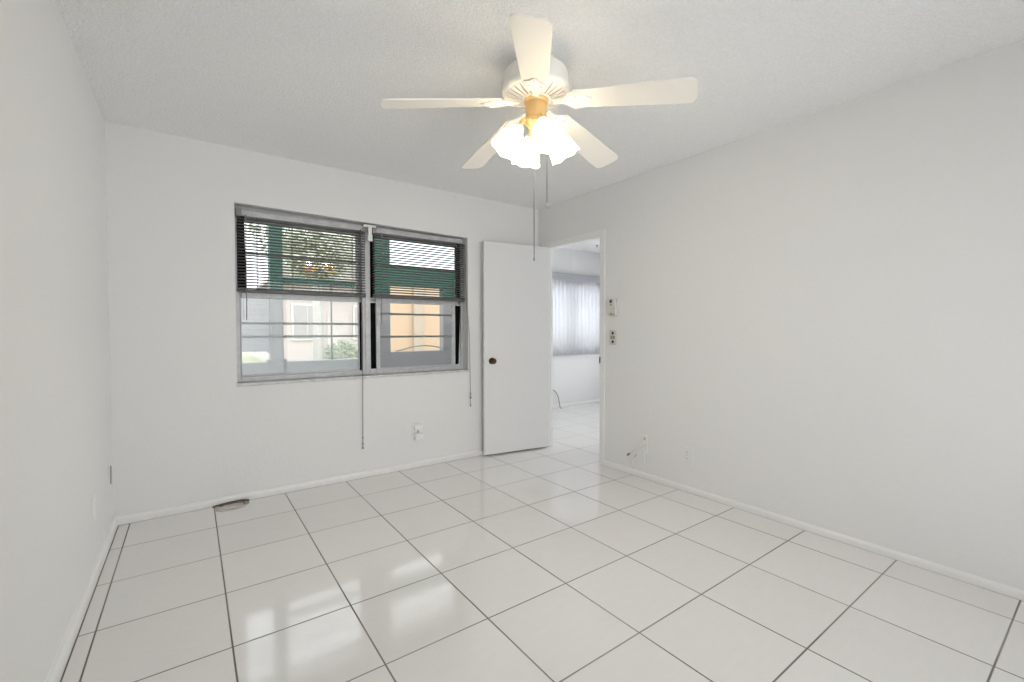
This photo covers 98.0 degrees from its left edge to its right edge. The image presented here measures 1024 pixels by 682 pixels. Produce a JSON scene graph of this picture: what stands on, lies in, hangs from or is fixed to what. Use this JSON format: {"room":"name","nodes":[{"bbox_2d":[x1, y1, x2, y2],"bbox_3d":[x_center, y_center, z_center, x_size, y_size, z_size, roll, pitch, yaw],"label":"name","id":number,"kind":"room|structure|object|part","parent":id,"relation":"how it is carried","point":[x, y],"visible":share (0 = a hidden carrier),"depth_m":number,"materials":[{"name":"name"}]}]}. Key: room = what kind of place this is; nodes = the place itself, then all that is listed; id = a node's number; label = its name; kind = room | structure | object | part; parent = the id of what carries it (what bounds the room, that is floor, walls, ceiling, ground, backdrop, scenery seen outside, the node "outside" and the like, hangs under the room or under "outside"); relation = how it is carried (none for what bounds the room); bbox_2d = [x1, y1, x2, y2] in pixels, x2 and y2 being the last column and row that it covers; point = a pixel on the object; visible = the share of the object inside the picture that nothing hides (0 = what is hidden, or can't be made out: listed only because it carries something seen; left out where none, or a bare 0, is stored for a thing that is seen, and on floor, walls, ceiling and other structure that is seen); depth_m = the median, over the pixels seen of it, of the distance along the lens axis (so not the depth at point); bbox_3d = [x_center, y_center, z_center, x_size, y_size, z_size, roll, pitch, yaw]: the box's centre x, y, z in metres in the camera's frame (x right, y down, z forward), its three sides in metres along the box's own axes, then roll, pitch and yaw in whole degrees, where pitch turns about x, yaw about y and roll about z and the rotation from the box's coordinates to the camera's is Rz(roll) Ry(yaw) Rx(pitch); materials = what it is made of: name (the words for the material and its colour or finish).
{"room":"empty bedroom","nodes":[
{"label":"empty bedroom","id":0,"kind":"room"},
{"bbox_2d":[0,0,112,681],"bbox_3d":[-1.127,-0.052,0.780,0.120,2.428,4.991,-1,2,-36],"label":"wall","id":1,"kind":"structure","parent":0,"point":[56,432],"depth_m":1.51,"materials":[{"name":"white paint"}]},
{"bbox_2d":[44,517,117,681],"bbox_3d":[-1.034,1.132,0.803,0.022,0.058,4.678,-1,2,-36],"label":"baseboard","id":2,"kind":"structure","parent":1,"relation":"attached to","point":[58,665],"depth_m":1.80,"materials":[{"name":"white paint"}]},
{"bbox_2d":[108,464,111,485],"bbox_3d":[-2.336,0.779,2.588,0.010,0.114,0.050,-1,2,-36],"label":"wall plate","id":3,"kind":"object","parent":1,"relation":"attached to","point":[109,466],"visible":1,"depth_m":2.58,"materials":[{"name":"white paint"}]},
{"bbox_2d":[110,466,111,483],"bbox_3d":[-2.334,0.779,2.590,0.004,0.103,0.030,-1,2,-36],"label":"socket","id":4,"kind":"object","parent":3,"relation":"attached to","point":[110,466],"depth_m":2.58,"materials":[{"name":"grey plastic"}]},
{"bbox_2d":[105,122,537,516],"bbox_3d":[-1.125,-0.118,3.735,3.343,2.428,0.200,-1,2,-36],"label":"wall","id":5,"kind":"structure","parent":0,"point":[183,429],"depth_m":3.02,"materials":[{"name":"white paint"}]},
{"bbox_2d":[116,449,482,525],"bbox_3d":[-1.068,1.071,3.670,3.323,0.052,0.013,-1,2,-36],"label":"baseboard","id":6,"kind":"structure","parent":5,"relation":"attached to","point":[152,514],"depth_m":3.24,"materials":[{"name":"white paint"}]},
{"bbox_2d":[234,206,469,386],"bbox_3d":[-1.199,-0.333,3.661,1.848,1.262,0.198,-1,2,-36],"label":"window","id":7,"kind":"structure","parent":5,"relation":"in","point":[371,313],"depth_m":3.65,"materials":[{"name":"metal"}]},
{"bbox_3d":[-1.597,-0.052,3.419,0.837,0.602,0.026,-1,2,-36],"label":"sash","id":8,"kind":"part","parent":7,"relation":"part of","materials":[{"name":"metal"}]},
{"bbox_2d":[235,207,366,448],"bbox_3d":[-1.533,-0.032,3.347,0.900,1.801,0.103,-1,2,-36],"label":"blind","id":9,"kind":"object","parent":7,"relation":"attached to","point":[239,212],"visible":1,"depth_m":3.33,"materials":[{"name":"paint"}]},
{"bbox_3d":[-1.813,-0.615,3.171,0.008,0.521,0.029,-1,2,-36],"label":"ladder cord","id":10,"kind":"part","parent":9,"relation":"part of","materials":[{"name":"white fabric"}]},
{"bbox_3d":[-1.629,-0.618,3.304,0.008,0.521,0.029,-1,2,-36],"label":"ladder cord","id":11,"kind":"part","parent":9,"relation":"part of","materials":[{"name":"white fabric"}]},
{"bbox_3d":[-1.552,-0.357,3.365,0.888,0.019,0.026,-1,2,-36],"label":"rail","id":12,"kind":"part","parent":9,"relation":"part of","materials":[{"name":"grey paint"}]},
{"bbox_3d":[-1.275,-0.625,3.559,0.008,0.521,0.029,-1,2,-36],"label":"ladder cord","id":13,"kind":"part","parent":9,"relation":"part of","materials":[{"name":"grey fabric"}]},
{"bbox_3d":[-1.200,-0.016,3.564,0.013,1.759,0.058,-1,1,-23],"label":"pull cord","id":14,"kind":"part","parent":9,"relation":"part of","materials":[{"name":"grey plastic"}]},
{"bbox_3d":[-1.612,-0.605,3.438,0.851,0.567,0.024,-1,2,-36],"label":"sash","id":15,"kind":"part","parent":7,"relation":"part of","materials":[{"name":"metal"}]},
{"bbox_3d":[-1.198,0.288,3.675,1.848,0.020,0.198,-1,2,-36],"label":"sill","id":16,"kind":"part","parent":7,"relation":"part of","materials":[{"name":"paint"}]},
{"bbox_2d":[363,224,375,241],"bbox_3d":[-1.166,-0.871,3.618,0.104,0.129,0.073,-1,2,-36],"label":"bracket","id":17,"kind":"object","parent":7,"relation":"attached to","point":[369,227],"visible":0.98,"depth_m":3.59,"materials":[{"name":"white plastic"}]},
{"bbox_3d":[-0.862,-0.619,3.978,0.854,0.567,0.024,-1,2,-36],"label":"sash","id":18,"kind":"part","parent":7,"relation":"part of","materials":[{"name":"glass"}]},
{"bbox_3d":[-0.842,-0.066,3.964,0.750,0.602,0.026,-1,2,-36],"label":"sash","id":19,"kind":"part","parent":7,"relation":"part of","materials":[{"name":"metal"}]},
{"bbox_2d":[372,226,471,405],"bbox_3d":[-0.766,-0.167,3.896,0.894,1.558,0.106,-1,2,-36],"label":"blind","id":20,"kind":"object","parent":7,"relation":"attached to","point":[462,241],"visible":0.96,"depth_m":3.88,"materials":[{"name":"paint"}]},
{"bbox_3d":[-1.045,-0.629,3.725,0.008,0.521,0.029,-1,2,-36],"label":"ladder cord","id":21,"kind":"part","parent":20,"relation":"part of","materials":[{"name":"green fabric"}]},
{"bbox_3d":[-0.795,-0.371,3.911,0.859,0.019,0.026,-1,2,-36],"label":"rail","id":22,"kind":"part","parent":20,"relation":"part of","materials":[{"name":"grey paint"}]},
{"bbox_3d":[-0.413,-0.152,4.128,0.061,1.515,0.017,1,2,34],"label":"pull cord","id":23,"kind":"part","parent":20,"relation":"part of","materials":[{"name":"grey plastic"}]},
{"bbox_2d":[413,423,422,440],"bbox_3d":[-0.805,0.780,3.833,0.084,0.140,0.046,-1,2,-36],"label":"wall outlet","id":24,"kind":"object","parent":5,"relation":"attached to","point":[417,427],"visible":1,"depth_m":3.82,"materials":[{"name":"white plastic"}]},
{"bbox_2d":[242,239,456,374],"bbox_3d":[-1.920,-0.054,4.676,4.800,2.460,0.160,-1,2,-36],"label":"wall","id":25,"kind":"structure","parent":0,"point":[424,357],"depth_m":4.98,"materials":[{"name":"grey paint"}]},
{"bbox_2d":[266,226,286,361],"bbox_3d":[-2.321,-0.536,4.369,0.165,1.480,0.143,-1,2,-36],"label":"porch post","id":26,"kind":"object","parent":25,"relation":"on","point":[276,354],"visible":0.59,"depth_m":4.32,"materials":[{"name":"grey paint"}]},
{"bbox_2d":[241,298,269,352],"bbox_3d":[-2.866,-0.146,3.972,1.244,0.540,0.040,-1,2,-36],"label":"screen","id":27,"kind":"object","parent":26,"relation":"attached to","point":[258,310],"visible":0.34,"depth_m":4.26,"materials":[{"name":"grey"}]},
{"bbox_2d":[283,277,354,286],"bbox_3d":[-1.905,-0.608,4.663,0.905,0.056,0.080,-1,2,-36],"label":"beam","id":28,"kind":"structure","parent":26,"relation":"attached to","point":[283,277],"depth_m":4.56,"materials":[{"name":"teal paint"}]},
{"bbox_2d":[330,287,332,359],"bbox_3d":[-1.896,-0.194,4.678,0.019,0.780,0.019,-1,2,-36],"label":"pole","id":29,"kind":"object","parent":25,"relation":"on","point":[330,287],"visible":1,"depth_m":4.67,"materials":[{"name":"silver metal"}]},
{"bbox_3d":[-0.876,-0.873,5.400,1.635,0.860,0.100,-1,2,-36],"label":"panel","id":30,"kind":"part","parent":25,"relation":"part of","materials":[{"name":"teal paint"}]},
{"bbox_3d":[-0.874,-0.165,5.416,1.635,0.556,0.100,-1,2,-36],"label":"panel","id":31,"kind":"part","parent":25,"relation":"part of","materials":[{"name":"grey paint"}]},
{"bbox_2d":[396,345,439,350],"bbox_3d":[-1.101,0.082,5.245,0.552,0.067,0.013,-1,2,-36],"label":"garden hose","id":32,"kind":"object","parent":25,"relation":"on","point":[418,345],"visible":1,"depth_m":5.23,"materials":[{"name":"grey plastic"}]},
{"bbox_2d":[55,0,1023,253],"bbox_3d":[1.346,-1.392,3.468,7.276,0.120,6.500,-1,2,-36],"label":"ceiling","id":33,"kind":"structure","parent":0,"point":[307,81],"depth_m":2.11,"materials":[{"name":"white paint"}]},
{"bbox_2d":[381,13,697,260],"bbox_3d":[0.101,-0.836,2.101,1.332,0.926,1.298,-1,2,-36],"label":"ceiling fan","id":34,"kind":"object","parent":33,"relation":"hanging from","point":[537,82],"visible":1,"depth_m":1.96,"materials":[{"name":"white wood"}]},
{"bbox_3d":[-0.308,-1.045,1.963,0.518,0.095,0.141,0,1,-15],"label":"blade","id":35,"kind":"part","parent":34,"relation":"part of","materials":[{"name":"white laminate"}]},
{"bbox_3d":[-0.107,-1.056,2.427,0.141,0.095,0.518,-1,2,-33],"label":"blade","id":36,"kind":"part","parent":34,"relation":"part of","materials":[{"name":"white laminate"}]},
{"bbox_3d":[-0.024,-0.908,2.022,0.147,0.154,0.143,-1,2,-36],"label":"lamp shade","id":37,"kind":"part","parent":34,"relation":"part of","materials":[{"name":"white glass"}]},
{"bbox_3d":[0.050,-0.996,2.039,0.056,0.051,0.020,-1,1,-17],"label":"lamp arm","id":38,"kind":"part","parent":34,"relation":"part of","materials":[{"name":"gold metal"}]},
{"bbox_3d":[0.073,-0.913,2.195,0.143,0.154,0.147,-1,2,-36],"label":"lamp shade","id":39,"kind":"part","parent":34,"relation":"part of","materials":[{"name":"white glass"}]},
{"bbox_3d":[0.071,-1.038,1.629,0.141,0.095,0.518,0,1,3],"label":"blade","id":40,"kind":"part","parent":34,"relation":"part of","materials":[{"name":"white laminate"}]},
{"bbox_2d":[501,71,570,110],"bbox_3d":[0.111,-1.134,2.055,0.320,0.056,0.320,-1,2,-36],"label":"motor","id":41,"kind":"object","parent":34,"relation":"attached to","point":[513,90],"depth_m":2.00,"materials":[{"name":"white metal"}]},
{"bbox_3d":[0.144,-0.925,1.948,0.047,0.073,0.059,-1,2,-36],"label":"bulb","id":42,"kind":"part","parent":34,"relation":"part of","materials":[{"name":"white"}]},
{"bbox_3d":[0.150,-0.907,1.924,0.143,0.154,0.147,-1,2,-36],"label":"lamp shade","id":43,"kind":"part","parent":34,"relation":"part of","materials":[{"name":"white glass"}]},
{"bbox_3d":[0.247,-0.911,2.098,0.147,0.154,0.143,-1,2,-36],"label":"lamp shade","id":44,"kind":"part","parent":34,"relation":"part of","materials":[{"name":"white glass"}]},
{"bbox_3d":[0.396,-1.056,2.379,0.141,0.095,0.518,1,2,39],"label":"blade","id":45,"kind":"part","parent":34,"relation":"part of","materials":[{"name":"white laminate"}]},
{"bbox_3d":[0.506,-1.045,1.886,0.518,0.095,0.141,0,1,21],"label":"blade","id":46,"kind":"part","parent":34,"relation":"part of","materials":[{"name":"white laminate"}]},
{"bbox_2d":[60,402,1023,681],"bbox_3d":[1.381,1.136,3.484,7.116,0.080,6.240,-1,2,-36],"label":"floor","id":47,"kind":"structure","parent":0,"point":[554,563],"depth_m":2.01,"materials":[{"name":"white tile"}]},
{"bbox_2d":[213,499,249,511],"bbox_3d":[-1.878,1.104,2.989,0.214,0.020,0.138,-1,2,-36],"label":"cable coil","id":48,"kind":"object","parent":47,"relation":"on","point":[241,501],"visible":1,"depth_m":3.01,"materials":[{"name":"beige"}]},
{"bbox_2d":[553,248,599,404],"bbox_3d":[1.236,-0.192,6.492,3.753,2.440,1.509,-1,2,-36],"label":"wall","id":49,"kind":"structure","parent":0,"point":[576,378],"depth_m":7.02,"materials":[{"name":"white paint"}]},
{"bbox_2d":[571,250,572,273],"bbox_3d":[0.934,-1.228,6.934,0.035,0.383,0.003,-1,2,-36],"label":"trim","id":50,"kind":"structure","parent":49,"relation":"attached to","point":[571,250],"depth_m":6.93,"materials":[{"name":"white paint"}]},
{"bbox_2d":[553,399,599,408],"bbox_3d":[0.949,0.993,6.985,3.678,0.050,0.013,-1,2,-36],"label":"baseboard","id":51,"kind":"structure","parent":49,"relation":"attached to","point":[596,400],"depth_m":7.03,"materials":[{"name":"white paint"}]},
{"bbox_2d":[553,272,599,355],"bbox_3d":[1.191,-0.412,7.070,2.144,1.245,0.072,-1,2,-36],"label":"vertical blind","id":52,"kind":"object","parent":49,"relation":"attached to","point":[576,298],"visible":0.44,"depth_m":6.92,"materials":[{"name":"fabric"}]},
{"bbox_2d":[538,39,1023,589],"bbox_3d":[1.676,-0.103,2.741,0.075,2.428,4.691,-1,2,-36],"label":"wall","id":53,"kind":"structure","parent":0,"point":[825,307],"depth_m":2.45,"materials":[{"name":"white paint"}]},
{"bbox_2d":[483,241,548,454],"bbox_3d":[0.062,0.067,4.296,0.726,1.998,0.096,-1,1,-28],"label":"door","id":54,"kind":"structure","parent":53,"relation":"in","point":[515,286],"depth_m":4.29,"materials":[{"name":"white paint"}]},
{"bbox_3d":[-0.176,0.187,4.152,0.062,0.062,0.061,-1,1,-28],"label":"knob","id":55,"kind":"part","parent":54,"relation":"part of","materials":[{"name":"brown metal"}]},
{"bbox_2d":[543,229,604,464],"bbox_3d":[0.594,0.051,4.242,0.090,2.059,0.840,-1,2,-36],"label":"trim","id":56,"kind":"structure","parent":53,"relation":"attached to","point":[600,234],"depth_m":3.94,"materials":[{"name":"white paint"}]},
{"bbox_2d":[609,299,616,315],"bbox_3d":[0.859,-0.283,3.783,0.026,0.145,0.074,-1,2,-36],"label":"remote","id":57,"kind":"object","parent":53,"relation":"attached to","point":[612,303],"visible":1,"depth_m":3.77,"materials":[{"name":"white plastic"}]},
{"bbox_2d":[610,330,616,344],"bbox_3d":[0.860,-0.030,3.800,0.012,0.128,0.074,-1,2,-36],"label":"light switch","id":58,"kind":"object","parent":53,"relation":"attached to","point":[613,333],"visible":1,"depth_m":3.79,"materials":[{"name":"beige plastic"}]},
{"bbox_2d":[627,434,647,472],"bbox_3d":[1.003,0.897,3.584,0.176,0.295,0.042,1,2,35],"label":"cable plate","id":59,"kind":"object","parent":53,"relation":"attached to","point":[644,438],"visible":1,"depth_m":3.55,"materials":[{"name":"white paint"}]},
{"bbox_3d":[1.055,0.822,3.557,0.006,0.145,0.066,-1,2,-36],"label":"plate","id":60,"kind":"part","parent":59,"relation":"part of","materials":[{"name":"white paint"}]},
{"bbox_2d":[683,446,691,463],"bbox_3d":[1.277,0.831,3.246,0.009,0.114,0.070,-1,2,-36],"label":"wall outlet","id":61,"kind":"object","parent":53,"relation":"attached to","point":[687,452],"visible":1,"depth_m":3.24,"materials":[{"name":"white paint"}]},
{"bbox_2d":[604,461,1023,600],"bbox_3d":[1.913,1.099,2.368,0.013,0.042,3.770,-1,2,-36],"label":"baseboard","id":62,"kind":"structure","parent":53,"relation":"attached to","point":[1013,592],"depth_m":2.45,"materials":[{"name":"white paint"}]},
{"label":"outside","id":63,"kind":"structure","parent":0,"visible":0},
{"bbox_2d":[242,352,265,361],"bbox_3d":[-13.774,0.675,31.384,75.000,0.100,59.409,-1,2,-36],"label":"lawn","id":64,"kind":"structure","parent":63,"point":[246,356],"depth_m":21.49,"materials":[{"name":"green plant"}]},
{"bbox_2d":[247,223,354,359],"bbox_3d":[-4.919,-1.756,11.326,3.332,5.627,2.460,-1,2,-36],"label":"tree","id":65,"kind":"object","parent":64,"relation":"on","point":[314,302],"visible":0.02,"depth_m":11.26,"materials":[{"name":"green plant"}]},
{"bbox_2d":[253,255,357,360],"bbox_3d":[-9.701,-1.375,21.582,4.800,4.420,9.200,-1,2,-36],"label":"house","id":66,"kind":"structure","parent":64,"relation":"on","point":[293,310],"depth_m":17.82,"materials":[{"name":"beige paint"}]},
{"bbox_3d":[-8.122,-0.751,17.700,1.000,1.300,0.015,-1,2,-36],"label":"glass","id":67,"kind":"part","parent":66,"relation":"part of","materials":[{"name":"grey glass"}]},
{"bbox_3d":[-7.195,-0.160,18.439,0.850,2.120,0.050,-1,2,-36],"label":"door","id":68,"kind":"part","parent":66,"relation":"part of","materials":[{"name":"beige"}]},
{"bbox_3d":[-6.216,-0.787,19.074,1.000,1.300,0.015,-1,2,-36],"label":"glass","id":69,"kind":"part","parent":66,"relation":"part of","materials":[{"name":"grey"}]},
{"bbox_2d":[282,228,354,359],"bbox_3d":[-3.566,-0.642,8.268,1.363,3.527,0.899,-1,2,-36],"label":"flowering tree","id":70,"kind":"object","parent":64,"relation":"on","point":[318,303],"visible":0.25,"depth_m":8.13,"materials":[{"name":"green plant"}]},
{"bbox_2d":[325,339,357,358],"bbox_3d":[-4.703,0.489,12.404,1.151,1.120,0.985,-1,2,-36],"label":"shrub","id":71,"kind":"object","parent":64,"relation":"on","point":[343,350],"visible":0.48,"depth_m":12.24,"materials":[{"name":"green plant"}]},
{"bbox_2d":[370,286,439,350],"bbox_3d":[-0.614,-0.237,10.946,5.740,2.580,1.320,-1,2,-36],"label":"garage","id":72,"kind":"structure","parent":64,"relation":"on","point":[400,325],"depth_m":9.20,"materials":[{"name":"beige paint"}]}
]}

